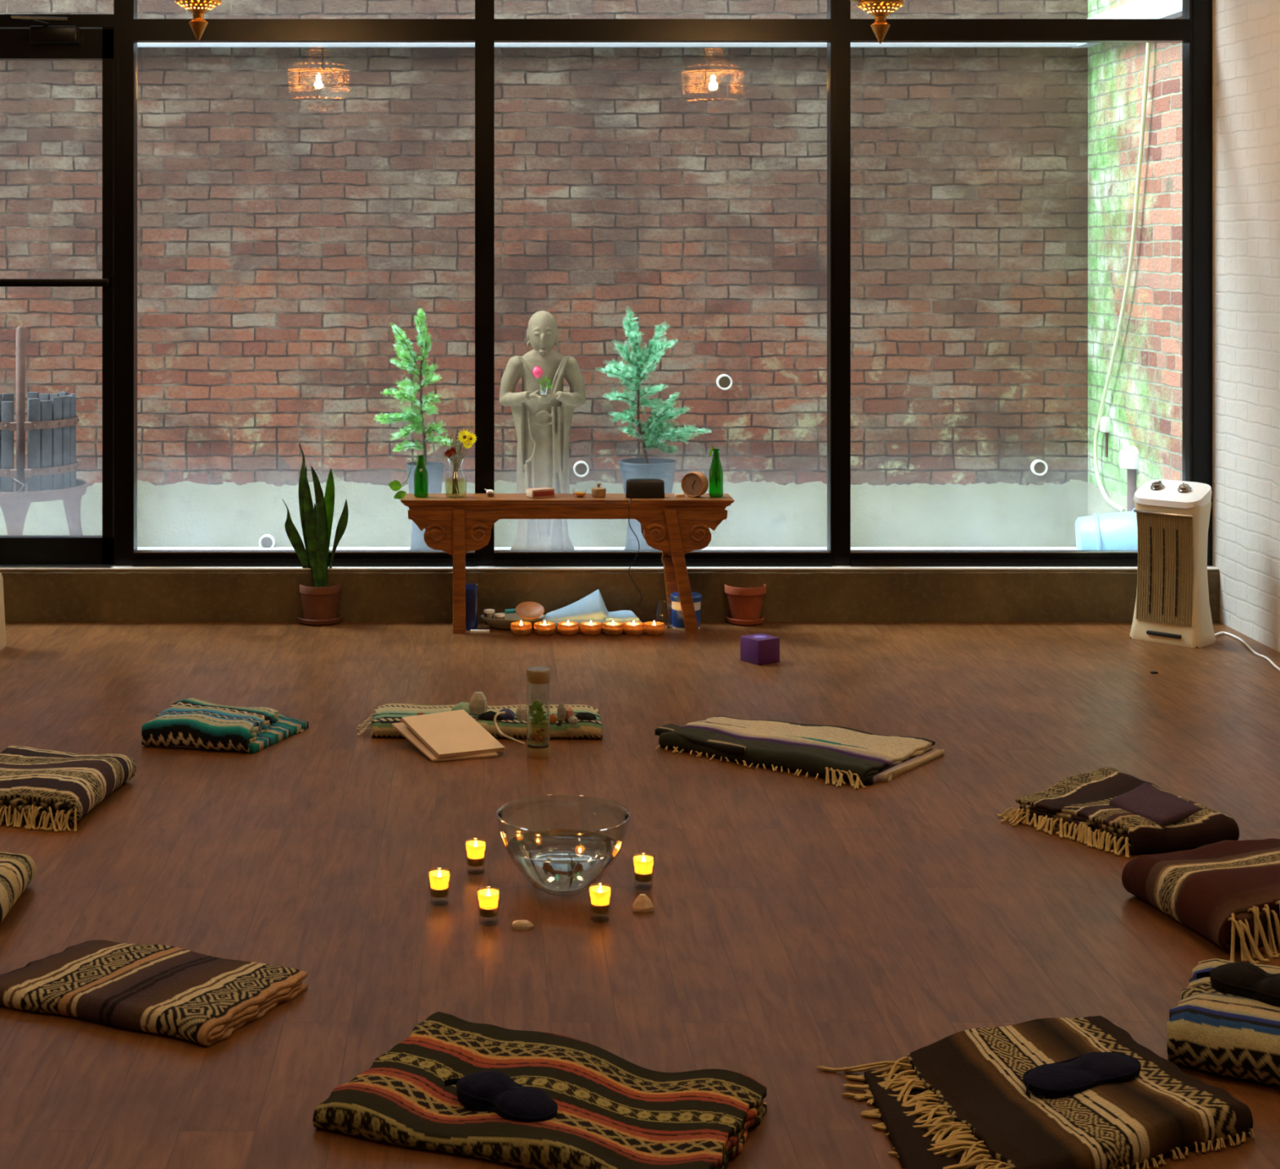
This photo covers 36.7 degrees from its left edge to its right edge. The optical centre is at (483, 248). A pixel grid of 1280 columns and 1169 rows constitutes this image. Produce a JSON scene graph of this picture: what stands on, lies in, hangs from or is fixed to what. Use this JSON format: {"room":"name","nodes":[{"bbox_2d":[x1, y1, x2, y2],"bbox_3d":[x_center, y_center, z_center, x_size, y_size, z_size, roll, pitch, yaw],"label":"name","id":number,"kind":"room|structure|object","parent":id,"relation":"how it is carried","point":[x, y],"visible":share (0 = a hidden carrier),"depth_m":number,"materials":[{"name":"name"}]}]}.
{"room":"exercise studio","nodes":[
{"label":"exercise studio","id":0,"kind":"room"},
{"bbox_2d":[0,569,1219,622],"bbox_3d":[-0.670,1.357,7.562,7.060,0.225,0.215,0,0,0],"label":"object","id":1,"kind":"structure","parent":0,"point":[29,595],"depth_m":7.46,"materials":[{"name":"brown wood"}]},
{"bbox_2d":[0,622,1279,1168],"bbox_3d":[-0.670,1.500,2.239,7.060,0.100,10.477,0,0,0],"label":"floor","id":2,"kind":"structure","parent":0,"point":[800,924],"depth_m":4.54,"materials":[{"name":"brown wood"}]},
{"bbox_2d":[0,573,6,650],"bbox_3d":[-1.888,1.314,6.947,0.292,0.272,0.116,0,0,0],"label":"stand","id":3,"kind":"object","parent":2,"relation":"on","point":[2,627],"visible":1,"depth_m":6.97,"materials":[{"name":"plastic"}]},
{"bbox_2d":[0,851,35,924],"bbox_3d":[-1.190,1.398,4.243,0.435,0.104,0.344,0,0,12],"label":"folded blanket","id":4,"kind":"object","parent":2,"relation":"on","point":[17,871],"visible":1,"depth_m":4.21,"materials":[{"name":"beige fabric"}]},
{"bbox_2d":[0,745,136,831],"bbox_3d":[-1.158,1.401,5.042,0.392,0.100,0.502,0,0,11],"label":"folded blanket","id":5,"kind":"object","parent":2,"relation":"on","point":[43,788],"visible":1,"depth_m":4.91,"materials":[{"name":"fabric"}]},
{"bbox_2d":[0,939,307,1046],"bbox_3d":[-0.664,1.424,3.729,0.558,0.051,0.335,0,0,24],"label":"folded blanket","id":6,"kind":"object","parent":2,"relation":"on","point":[167,990],"visible":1,"depth_m":3.66,"materials":[{"name":"fabric"}]},
{"bbox_2d":[141,697,308,754],"bbox_3d":[-0.756,1.409,5.726,0.413,0.082,0.416,0,0,12],"label":"folded blanket","id":7,"kind":"object","parent":2,"relation":"on","point":[190,722],"visible":1,"depth_m":5.58,"materials":[{"name":"fabric"}]},
{"bbox_2d":[282,444,348,625],"bbox_3d":[-0.649,1.106,7.448,0.209,0.688,0.175,0,0,-35],"label":"potted snake plant","id":8,"kind":"object","parent":2,"relation":"on","point":[319,602],"visible":1,"depth_m":7.44,"materials":[{"name":"green plant"}]},
{"bbox_2d":[427,868,450,903],"bbox_3d":[-0.098,1.414,4.255,0.051,0.072,0.051,0,0,0],"label":"votive candle","id":9,"kind":"object","parent":2,"relation":"on","point":[438,880],"visible":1,"depth_m":4.24,"materials":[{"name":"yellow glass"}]},
{"bbox_2d":[391,722,497,761],"bbox_3d":[-0.114,1.415,5.558,0.224,0.066,0.272,0,0,-22],"label":"notebook","id":10,"kind":"object","parent":2,"relation":"on","point":[401,727],"visible":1,"depth_m":5.48,"materials":[{"name":"paper"}]},
{"bbox_2d":[401,709,505,758],"bbox_3d":[-0.089,1.401,5.558,0.201,0.074,0.257,0,0,-30],"label":"notebook","id":11,"kind":"object","parent":10,"relation":"on","point":[455,732],"visible":1,"depth_m":5.54,"materials":[{"name":"paper"}]},
{"bbox_2d":[465,572,478,630],"bbox_3d":[-0.053,1.343,7.330,0.065,0.215,0.068,0,0,0],"label":"bag","id":12,"kind":"object","parent":2,"relation":"on","point":[471,589],"visible":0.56,"depth_m":7.30,"materials":[{"name":"paper"}]},
{"bbox_2d":[464,840,486,874],"bbox_3d":[-0.018,1.414,4.469,0.051,0.072,0.051,0,0,0],"label":"votive candle","id":13,"kind":"object","parent":2,"relation":"on","point":[475,850],"visible":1,"depth_m":4.45,"materials":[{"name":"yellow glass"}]},
{"bbox_2d":[355,703,602,738],"bbox_3d":[-0.015,1.422,5.792,0.744,0.056,0.273,0,0,0],"label":"folded blanket","id":14,"kind":"object","parent":2,"relation":"on","point":[384,715],"visible":0.45,"depth_m":5.68,"materials":[{"name":"multicoloured fabric"}]},
{"bbox_2d":[451,701,471,713],"bbox_3d":[-0.060,1.387,5.814,0.074,0.030,0.052,0,0,-23],"label":"pouch","id":15,"kind":"object","parent":14,"relation":"on","point":[462,705],"visible":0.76,"depth_m":5.80,"materials":[{"name":"fabric"}]},
{"bbox_2d":[468,691,488,714],"bbox_3d":[-0.015,1.363,5.769,0.058,0.063,0.044,0,0,0],"label":"crystal","id":16,"kind":"object","parent":14,"relation":"on","point":[477,704],"visible":0.98,"depth_m":5.75,"materials":[{"name":"stone"}]},
{"bbox_2d":[477,711,503,720],"bbox_3d":[0.020,1.389,5.718,0.076,0.026,0.049,0,0,-15],"label":"pouch","id":17,"kind":"object","parent":14,"relation":"on","point":[490,715],"visible":0.94,"depth_m":5.70,"materials":[{"name":"black fabric"}]},
{"bbox_2d":[498,707,515,719],"bbox_3d":[0.067,1.387,5.736,0.057,0.030,0.047,0,0,0],"label":"stone","id":18,"kind":"object","parent":14,"relation":"on","point":[509,714],"visible":0.88,"depth_m":5.72,"materials":[{"name":"stone"}]},
{"bbox_2d":[493,711,524,745],"bbox_3d":[0.058,1.401,5.615,0.078,0.079,0.145,0,0,-26],"label":"braided cord","id":19,"kind":"object","parent":14,"relation":"on","point":[500,732],"visible":1,"depth_m":5.57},
{"bbox_2d":[515,704,528,720],"bbox_3d":[0.113,1.372,5.689,0.029,0.046,0.027,0,0,-44],"label":"stone","id":20,"kind":"object","parent":14,"relation":"on","point":[521,713],"visible":0.9,"depth_m":5.68,"materials":[{"name":"stone"}]},
{"bbox_2d":[556,702,566,719],"bbox_3d":[0.231,1.370,5.690,0.028,0.051,0.025,0,0,0],"label":"crystal","id":21,"kind":"object","parent":14,"relation":"on","point":[561,713],"visible":1,"depth_m":5.68},
{"bbox_2d":[574,711,596,720],"bbox_3d":[0.299,1.391,5.718,0.071,0.022,0.048,0,0,12],"label":"pouch","id":22,"kind":"object","parent":14,"relation":"on","point":[585,716],"visible":0.91,"depth_m":5.70,"materials":[{"name":"black fabric"}]},
{"bbox_2d":[476,888,500,924],"bbox_3d":[0.011,1.414,4.130,0.051,0.072,0.051,0,0,0],"label":"votive candle","id":23,"kind":"object","parent":2,"relation":"on","point":[488,900],"visible":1,"depth_m":4.12,"materials":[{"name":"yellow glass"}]},
{"bbox_2d":[480,612,546,629],"bbox_3d":[0.114,1.426,7.345,0.255,0.044,0.147,0,0,0],"label":"oval tray","id":24,"kind":"object","parent":2,"relation":"on","point":[500,624],"visible":0.53,"depth_m":7.30,"materials":[{"name":"brown wood"}]},
{"bbox_2d":[484,608,494,625],"bbox_3d":[0.022,1.408,7.340,0.042,0.056,0.042,0,0,0],"label":"tin","id":25,"kind":"object","parent":24,"relation":"on","point":[488,613],"visible":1,"depth_m":7.32,"materials":[{"name":"silver metal"}]},
{"bbox_2d":[515,601,544,619],"bbox_3d":[0.176,1.382,7.323,0.112,0.056,0.102,0,0,0],"label":"wooden bowl","id":26,"kind":"object","parent":24,"relation":"on","point":[526,610],"visible":1,"depth_m":7.34,"materials":[{"name":"brown wood"}]},
{"bbox_2d":[510,620,532,635],"bbox_3d":[0.142,1.424,7.223,0.080,0.052,0.080,0,0,0],"label":"tealight","id":27,"kind":"object","parent":2,"relation":"on","point":[521,628],"visible":1,"depth_m":7.20,"materials":[{"name":"wax"}]},
{"bbox_2d":[511,920,533,929],"bbox_3d":[0.084,1.442,4.099,0.047,0.016,0.023,0,0,0],"label":"stone","id":28,"kind":"object","parent":2,"relation":"on","point":[518,924],"visible":1,"depth_m":4.09,"materials":[{"name":"stone"}]},
{"bbox_2d":[526,666,550,759],"bbox_3d":[0.157,1.325,5.491,0.068,0.250,0.068,0,0,0],"label":"bottle","id":29,"kind":"object","parent":2,"relation":"on","point":[535,674],"visible":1,"depth_m":5.48,"materials":[{"name":"glass"}]},
{"bbox_2d":[312,1011,766,1168],"bbox_3d":[0.110,1.423,3.208,0.671,0.053,0.446,0,0,27],"label":"folded blanket","id":30,"kind":"object","parent":2,"relation":"on","point":[614,1112],"visible":0.91,"depth_m":3.17,"materials":[{"name":"multicoloured fabric"}]},
{"bbox_2d":[444,1070,557,1122],"bbox_3d":[0.031,1.400,3.177,0.094,0.044,0.221,0,0,-44],"label":"mask","id":31,"kind":"object","parent":30,"relation":"on","point":[492,1091],"visible":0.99,"depth_m":3.15,"materials":[{"name":"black fabric"}]},
{"bbox_2d":[533,620,555,635],"bbox_3d":[0.230,1.424,7.223,0.080,0.052,0.080,0,0,0],"label":"tealight","id":32,"kind":"object","parent":2,"relation":"on","point":[542,630],"visible":1,"depth_m":7.20,"materials":[{"name":"wax"}]},
{"bbox_2d":[496,794,630,896],"bbox_3d":[0.180,1.364,4.350,0.304,0.172,0.304,0,0,0],"label":"glass bowl","id":33,"kind":"object","parent":2,"relation":"on","point":[562,860],"visible":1,"depth_m":4.29,"materials":[{"name":"clear glass"}]},
{"bbox_2d":[400,493,734,634],"bbox_3d":[0.316,1.199,7.340,1.260,0.502,0.220,0,0,0],"label":"console table","id":34,"kind":"object","parent":2,"relation":"on","point":[673,526],"visible":1,"depth_m":7.26,"materials":[{"name":"brown wood"}]},
{"bbox_2d":[388,454,428,499],"bbox_3d":[-0.282,0.870,7.317,0.152,0.165,0.055,0,0,-28],"label":"bottle","id":35,"kind":"object","parent":34,"relation":"on","point":[420,474],"visible":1,"depth_m":7.32,"materials":[{"name":"green glass"}]},
{"bbox_2d":[441,428,476,497],"bbox_3d":[-0.092,0.816,7.340,0.134,0.262,0.083,0,0,0],"label":"jar","id":36,"kind":"object","parent":34,"relation":"on","point":[465,437],"visible":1,"depth_m":7.33,"materials":[{"name":"clear glass"}]},
{"bbox_2d":[526,487,554,498],"bbox_3d":[0.217,0.931,7.330,0.099,0.032,0.053,0,0,-28],"label":"matchbox","id":37,"kind":"object","parent":34,"relation":"on","point":[541,492],"visible":1,"depth_m":7.31,"materials":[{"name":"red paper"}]},
{"bbox_2d":[591,482,606,497],"bbox_3d":[0.440,0.921,7.340,0.057,0.053,0.057,0,0,0],"label":"clay pot","id":38,"kind":"object","parent":34,"relation":"on","point":[598,491],"visible":1,"depth_m":7.32,"materials":[{"name":"ceramic"}]},
{"bbox_2d":[625,478,664,604],"bbox_3d":[0.615,1.128,7.330,0.147,0.501,0.235,0,0,0],"label":"speaker","id":39,"kind":"object","parent":34,"relation":"on","point":[634,487],"visible":1,"depth_m":7.30},
{"bbox_2d":[627,482,662,495],"bbox_3d":[0.615,0.912,7.299,0.132,0.050,0.008,0,0,0],"label":"grille","id":40,"kind":"object","parent":39,"relation":"attached to","point":[633,488],"depth_m":7.30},
{"bbox_2d":[680,471,708,497],"bbox_3d":[0.808,0.900,7.341,0.095,0.095,0.050,0,0,32],"label":"desk clock","id":41,"kind":"object","parent":34,"relation":"on","point":[694,484],"visible":1,"depth_m":7.32,"materials":[{"name":"brown wood"}]},
{"bbox_2d":[708,445,723,497],"bbox_3d":[0.888,0.849,7.340,0.056,0.196,0.055,0,0,0],"label":"bottle","id":42,"kind":"object","parent":34,"relation":"on","point":[716,472],"visible":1,"depth_m":7.32,"materials":[{"name":"green glass"}]},
{"bbox_2d":[557,621,578,635],"bbox_3d":[0.318,1.424,7.223,0.080,0.052,0.080,0,0,0],"label":"tealight","id":43,"kind":"object","parent":2,"relation":"on","point":[566,630],"visible":1,"depth_m":7.19,"materials":[{"name":"wax"}]},
{"bbox_2d":[580,621,601,635],"bbox_3d":[0.404,1.424,7.223,0.080,0.052,0.080,0,0,0],"label":"tealight","id":44,"kind":"object","parent":2,"relation":"on","point":[588,630],"visible":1,"depth_m":7.19,"materials":[{"name":"wax"}]},
{"bbox_2d":[554,626,644,632],"bbox_3d":[0.406,1.437,7.338,0.399,0.026,0.165,0,0,0],"label":"board","id":45,"kind":"object","parent":2,"relation":"on","point":[556,627],"visible":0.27,"depth_m":7.25,"materials":[{"name":"wood"}]},
{"bbox_2d":[539,589,642,626],"bbox_3d":[0.407,1.370,7.335,0.391,0.113,0.170,0,0,0],"label":"folded cloth","id":46,"kind":"object","parent":45,"relation":"on","point":[592,607],"visible":0.98,"depth_m":7.30,"materials":[{"name":"fabric"}]},
{"bbox_2d":[588,884,612,919],"bbox_3d":[0.252,1.414,4.152,0.051,0.072,0.051,0,0,0],"label":"votive candle","id":47,"kind":"object","parent":2,"relation":"on","point":[600,896],"visible":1,"depth_m":4.14,"materials":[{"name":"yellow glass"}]},
{"bbox_2d":[602,621,623,635],"bbox_3d":[0.487,1.424,7.223,0.080,0.052,0.080,0,0,0],"label":"tealight","id":48,"kind":"object","parent":2,"relation":"on","point":[611,630],"visible":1,"depth_m":7.19,"materials":[{"name":"wax"}]},
{"bbox_2d":[623,621,644,635],"bbox_3d":[0.565,1.424,7.223,0.080,0.052,0.080,0,0,0],"label":"tealight","id":49,"kind":"object","parent":2,"relation":"on","point":[632,630],"visible":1,"depth_m":7.19,"materials":[{"name":"wax"}]},
{"bbox_2d":[632,893,653,912],"bbox_3d":[0.350,1.433,4.208,0.046,0.035,0.035,0,0,0],"label":"crystal","id":50,"kind":"object","parent":2,"relation":"on","point":[642,904],"visible":1,"depth_m":4.20,"materials":[{"name":"stone"}]},
{"bbox_2d":[632,854,654,889],"bbox_3d":[0.363,1.414,4.360,0.051,0.072,0.051,0,0,0],"label":"votive candle","id":51,"kind":"object","parent":2,"relation":"on","point":[643,868],"visible":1,"depth_m":4.34,"materials":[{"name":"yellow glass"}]},
{"bbox_2d":[644,620,664,635],"bbox_3d":[0.642,1.424,7.223,0.080,0.052,0.080,0,0,0],"label":"tealight","id":52,"kind":"object","parent":2,"relation":"on","point":[654,628],"visible":1,"depth_m":7.20,"materials":[{"name":"wax"}]},
{"bbox_2d":[670,591,702,631],"bbox_3d":[0.774,1.383,7.330,0.122,0.134,0.122,0,0,0],"label":"tub","id":53,"kind":"object","parent":2,"relation":"on","point":[677,623],"visible":0.66,"depth_m":7.29,"materials":[{"name":"blue plastic"}]},
{"bbox_2d":[724,583,766,625],"bbox_3d":[1.014,1.375,7.443,0.162,0.150,0.162,0,0,0],"label":"terracotta pot","id":54,"kind":"object","parent":2,"relation":"on","point":[745,604],"visible":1,"depth_m":7.38,"materials":[{"name":"orange ceramic"}]},
{"bbox_2d":[740,633,779,665],"bbox_3d":[0.972,1.407,6.750,0.098,0.087,0.098,0,0,-33],"label":"box","id":55,"kind":"object","parent":2,"relation":"on","point":[759,649],"visible":1,"depth_m":6.72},
{"bbox_2d":[654,715,944,789],"bbox_3d":[0.891,1.422,5.531,0.704,0.056,0.493,0,0,39],"label":"folded blanket","id":56,"kind":"object","parent":2,"relation":"on","point":[837,753],"visible":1,"depth_m":5.43,"materials":[{"name":"fabric"}]},
{"bbox_2d":[816,1015,1255,1168],"bbox_3d":[0.924,1.422,3.170,0.643,0.058,0.613,0,0,-16],"label":"folded blanket","id":57,"kind":"object","parent":2,"relation":"on","point":[960,1100],"visible":0.89,"depth_m":3.16,"materials":[{"name":"fabric"}]},
{"bbox_2d":[1022,1051,1141,1098],"bbox_3d":[1.007,1.399,3.257,0.259,0.026,0.094,0,0,-27],"label":"mask","id":58,"kind":"object","parent":57,"relation":"on","point":[1077,1074],"visible":1,"depth_m":3.24,"materials":[{"name":"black fabric"}]},
{"bbox_2d":[996,766,1239,858],"bbox_3d":[1.549,1.411,4.815,0.440,0.080,0.504,0,0,-18],"label":"folded blanket","id":59,"kind":"object","parent":2,"relation":"on","point":[1078,806],"visible":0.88,"depth_m":4.69,"materials":[{"name":"fabric"}]},
{"bbox_2d":[1109,782,1202,826],"bbox_3d":[1.660,1.370,4.757,0.211,0.021,0.268,0,0,-26],"label":"cloth","id":60,"kind":"object","parent":59,"relation":"on","point":[1146,801],"visible":1,"depth_m":4.71,"materials":[{"name":"fabric"}]},
{"bbox_2d":[1129,479,1215,648],"bbox_3d":[2.550,1.156,7.112,0.274,0.589,0.176,0,0,44],"label":"space heater","id":61,"kind":"object","parent":2,"relation":"on","point":[1172,605],"visible":1,"depth_m":7.05,"materials":[{"name":"beige plastic"}]},
{"bbox_2d":[1146,630,1181,639],"bbox_3d":[2.500,1.417,7.053,0.130,0.014,0.022,0,0,44],"label":"vent","id":62,"kind":"object","parent":61,"relation":"attached to","point":[1150,634],"depth_m":7.05,"materials":[{"name":"black plastic"}]},
{"bbox_2d":[1135,512,1194,626],"bbox_3d":[2.509,1.176,7.070,0.210,0.396,0.045,0,0,44],"label":"grille","id":63,"kind":"object","parent":61,"relation":"attached to","point":[1165,591],"depth_m":7.06,"materials":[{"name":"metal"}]},
{"bbox_2d":[1121,838,1279,964],"bbox_3d":[1.688,1.393,4.180,0.551,0.122,0.441,0,0,-24],"label":"folded blanket","id":64,"kind":"object","parent":2,"relation":"on","point":[1227,892],"visible":1,"depth_m":4.07,"materials":[{"name":"fabric"}]},
{"bbox_2d":[1166,958,1279,1087],"bbox_3d":[1.423,1.399,3.480,0.310,0.100,0.401,0,0,30],"label":"folded blanket","id":65,"kind":"object","parent":2,"relation":"on","point":[1209,1029],"visible":0.88,"depth_m":3.37,"materials":[{"name":"multicoloured fabric"}]},
{"bbox_2d":[1195,961,1279,1007],"bbox_3d":[1.415,1.339,3.502,0.210,0.046,0.106,0,0,43],"label":"mask","id":66,"kind":"object","parent":65,"relation":"on","point":[1241,979],"visible":1,"depth_m":3.49,"materials":[{"name":"black fabric"}]},
{"bbox_2d":[1214,631,1279,671],"bbox_3d":[2.752,1.442,6.731,0.080,0.012,0.989,0,0,2],"label":"cord","id":67,"kind":"object","parent":2,"relation":"on","point":[1219,633],"visible":0.99,"depth_m":6.93,"materials":[{"name":"white plastic"}]},
{"bbox_2d":[1088,0,1279,652],"bbox_3d":[3.020,-0.215,3.075,0.320,3.470,12.150,0,0,0],"label":"wall","id":68,"kind":"structure","parent":0,"point":[1246,33],"depth_m":7.51,"materials":[{"name":"paint"}]},
{"bbox_2d":[1100,416,1109,457],"bbox_3d":[2.875,0.868,8.860,0.044,0.185,0.060,0,0,0],"label":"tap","id":69,"kind":"object","parent":68,"relation":"attached to","point":[1104,420],"visible":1,"depth_m":8.85,"materials":[{"name":"white plastic"}]},
{"bbox_2d":[1093,42,1150,511],"bbox_3d":[2.850,-0.006,8.577,0.018,2.361,0.748,0,0,0],"label":"hose","id":70,"kind":"object","parent":68,"relation":"hanging from","point":[1108,500],"visible":0.95,"depth_m":8.48,"materials":[{"name":"beige rubber"}]},
{"bbox_2d":[1071,0,1182,48],"bbox_3d":[2.840,-1.023,8.410,0.080,0.134,1.480,0,0,0],"label":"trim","id":71,"kind":"structure","parent":68,"relation":"attached to","point":[1136,9],"depth_m":8.19,"materials":[{"name":"white paint"}]},
{"bbox_3d":[-0.670,-2.000,2.305,7.060,0.100,10.610,0,0,0],"label":"ceiling","id":72,"kind":"structure","parent":0,"visible":0},
{"bbox_2d":[175,0,221,40],"bbox_3d":[-0.824,-1.274,5.550,0.304,1.348,0.304,0,0,33],"label":"hanging lantern","id":73,"kind":"object","parent":72,"relation":"hanging from","point":[198,24],"visible":1,"depth_m":5.53,"materials":[{"name":"gold metal"}]},
{"bbox_2d":[850,0,905,44],"bbox_3d":[1.147,-1.270,5.550,0.304,1.356,0.304,0,0,-19],"label":"hanging lantern","id":74,"kind":"object","parent":72,"relation":"hanging from","point":[878,9],"visible":1,"depth_m":5.53,"materials":[{"name":"gold metal"}]},
{"bbox_3d":[-3.634,-0.175,7.570,1.132,2.850,0.080,0,0,0],"label":"wall","id":75,"kind":"structure","parent":0,"visible":0},
{"bbox_2d":[0,14,113,563],"bbox_3d":[-2.261,0.161,7.492,1.613,2.151,0.235,0,0,0],"label":"door","id":76,"kind":"structure","parent":75,"relation":"in","point":[46,42],"depth_m":7.54,"materials":[{"name":"black metal"}]},
{"bbox_2d":[0,13,113,28],"bbox_3d":[-2.259,-0.895,7.570,1.618,0.050,0.080,0,0,0],"label":"door frame","id":77,"kind":"structure","parent":75,"relation":"attached to","point":[80,20],"depth_m":7.53,"materials":[{"name":"black metal"}]},
{"bbox_3d":[-0.670,-1.775,7.585,7.060,0.350,0.150,0,0,0],"label":"wall","id":78,"kind":"structure","parent":0,"visible":0},
{"bbox_2d":[113,0,137,565],"bbox_3d":[-1.411,-0.179,7.568,0.078,2.842,0.084,0,0,0],"label":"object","id":79,"kind":"structure","parent":78,"relation":"attached to","point":[125,48],"depth_m":7.53,"materials":[{"name":"black metal"}]},
{"bbox_2d":[133,18,475,566],"bbox_3d":[-0.703,-0.179,7.560,1.339,2.842,0.100,0,0,0],"label":"window","id":80,"kind":"structure","parent":78,"relation":"in","point":[145,30],"depth_m":7.53,"materials":[{"name":"black metal"}]},
{"bbox_2d":[475,0,493,565],"bbox_3d":[0.004,-0.179,7.568,0.075,2.842,0.084,0,0,0],"label":"trim","id":81,"kind":"structure","parent":78,"relation":"attached to","point":[484,9],"depth_m":7.53,"materials":[{"name":"black metal"}]},
{"bbox_2d":[0,18,1218,569],"bbox_3d":[-0.670,-0.176,7.551,7.059,2.848,0.177,0,0,0],"label":"window","id":82,"kind":"structure","parent":78,"relation":"in","point":[505,30],"depth_m":7.53,"materials":[{"name":"black metal"}]},
{"bbox_2d":[826,0,850,565],"bbox_3d":[1.400,-0.179,7.568,0.078,2.842,0.084,0,0,0],"label":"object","id":83,"kind":"structure","parent":78,"relation":"attached to","point":[838,48],"depth_m":7.53,"materials":[{"name":"black metal"}]},
{"bbox_2d":[850,18,1189,566],"bbox_3d":[2.104,-0.179,7.560,1.330,2.842,0.100,0,0,0],"label":"window","id":84,"kind":"structure","parent":78,"relation":"in","point":[900,30],"depth_m":7.53,"materials":[{"name":"black metal"}]},
{"bbox_2d":[1182,0,1212,565],"bbox_3d":[2.814,-0.179,7.568,0.089,2.842,0.084,0,0,0],"label":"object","id":85,"kind":"structure","parent":78,"relation":"attached to","point":[1197,52],"depth_m":7.53,"materials":[{"name":"black metal"}]},
{"label":"outside","id":86,"kind":"structure","parent":0,"visible":0},
{"bbox_2d":[0,0,1088,546],"bbox_3d":[-1.410,-0.465,9.300,9.180,3.970,0.300,0,0,0],"label":"wall","id":87,"kind":"structure","parent":86,"point":[295,205],"depth_m":9.15,"materials":[{"name":"brick"}]},
{"bbox_2d":[258,533,275,547],"bbox_3d":[-1.030,1.396,9.143,0.074,0.074,0.054,0,0,0],"label":"pipe","id":88,"kind":"object","parent":87,"relation":"attached to","point":[266,542],"visible":0.98,"depth_m":9.13,"materials":[{"name":"white plastic"}]},
{"bbox_2d":[573,461,589,476],"bbox_3d":[0.464,1.047,9.143,0.074,0.074,0.054,0,0,0],"label":"pipe","id":89,"kind":"object","parent":87,"relation":"attached to","point":[581,470],"visible":1,"depth_m":9.13,"materials":[{"name":"white plastic"}]},
{"bbox_2d":[137,42,1093,47],"bbox_3d":[-1.560,-1.023,9.110,8.879,0.134,0.080,0,0,0],"label":"trim","id":90,"kind":"structure","parent":87,"relation":"attached to","point":[139,44],"depth_m":9.07,"materials":[{"name":"metal"}]},
{"bbox_2d":[715,373,732,390],"bbox_3d":[1.145,0.634,9.143,0.074,0.074,0.054,0,0,0],"label":"pipe","id":91,"kind":"object","parent":87,"relation":"attached to","point":[724,382],"visible":1,"depth_m":9.13,"materials":[{"name":"white plastic"}]},
{"bbox_2d":[1030,459,1048,475],"bbox_3d":[2.643,1.040,9.143,0.074,0.074,0.054,0,0,0],"label":"pipe","id":92,"kind":"object","parent":87,"relation":"attached to","point":[1039,466],"visible":1,"depth_m":9.13,"materials":[{"name":"white plastic"}]},
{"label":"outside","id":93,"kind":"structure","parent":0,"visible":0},
{"bbox_2d":[137,546,1076,550],"bbox_3d":[-1.560,1.470,8.410,8.880,0.100,1.480,0,0,0],"label":"ground","id":94,"kind":"structure","parent":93,"point":[138,548],"depth_m":9.08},
{"bbox_2d":[0,326,87,535],"bbox_3d":[-2.096,0.884,8.708,0.599,1.071,0.620,0,0,-13],"label":"press","id":95,"kind":"object","parent":94,"relation":"on","point":[50,473],"visible":0.99,"depth_m":8.55,"materials":[{"name":"wood"}]},
{"bbox_2d":[0,477,87,502],"bbox_3d":[-2.103,1.094,8.720,0.593,0.053,0.593,0,0,-13],"label":"tray","id":96,"kind":"object","parent":95,"relation":"on","point":[71,490],"depth_m":8.52,"materials":[{"name":"metal"}]},
{"bbox_2d":[373,307,452,550],"bbox_3d":[-0.321,0.846,8.765,0.370,1.148,0.262,0,0,0],"label":"potted plant","id":97,"kind":"object","parent":94,"relation":"on","point":[435,470],"visible":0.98,"depth_m":8.73,"materials":[{"name":"green plant"}]},
{"bbox_2d":[405,461,444,493],"bbox_3d":[-0.266,1.104,8.750,0.175,0.250,0.175,0,0,0],"label":"pot","id":98,"kind":"object","parent":97,"relation":"on","point":[435,470],"depth_m":8.70,"materials":[{"name":"grey plastic"}]},
{"bbox_2d":[498,311,586,550],"bbox_3d":[0.268,0.853,8.835,0.323,1.134,0.294,0,0,40],"label":"monk statue","id":99,"kind":"object","parent":94,"relation":"on","point":[542,423],"visible":0.84,"depth_m":8.79,"materials":[{"name":"stone"}]},
{"bbox_2d":[532,365,552,395],"bbox_3d":[0.266,0.594,8.684,0.095,0.130,0.053,0,0,0],"label":"flower","id":100,"kind":"object","parent":99,"relation":"attached to","point":[537,371],"visible":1,"depth_m":8.68,"materials":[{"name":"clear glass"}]},
{"bbox_2d":[595,305,711,550],"bbox_3d":[0.770,0.838,8.751,0.538,1.164,0.282,0,0,0],"label":"potted plant","id":101,"kind":"object","parent":94,"relation":"on","point":[662,468],"visible":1,"depth_m":8.73,"materials":[{"name":"green plant"}]},
{"bbox_2d":[618,457,676,493],"bbox_3d":[0.749,1.091,8.750,0.266,0.250,0.266,0,0,0],"label":"pot","id":102,"kind":"object","parent":101,"relation":"on","point":[662,468],"depth_m":8.66,"materials":[{"name":"grey plastic"}]},
{"bbox_2d":[1075,507,1137,550],"bbox_3d":[2.702,1.239,8.118,0.386,0.319,0.366,0,0,0],"label":"bucket","id":103,"kind":"object","parent":94,"relation":"on","point":[1111,531],"visible":0.36,"depth_m":8.07,"materials":[{"name":"blue plastic"}]},
{"bbox_2d":[1118,446,1138,511],"bbox_3d":[2.881,1.147,8.500,0.132,0.546,0.132,0,0,0],"label":"vent cap","id":104,"kind":"object","parent":94,"relation":"on","point":[1128,455],"visible":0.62,"depth_m":8.47,"materials":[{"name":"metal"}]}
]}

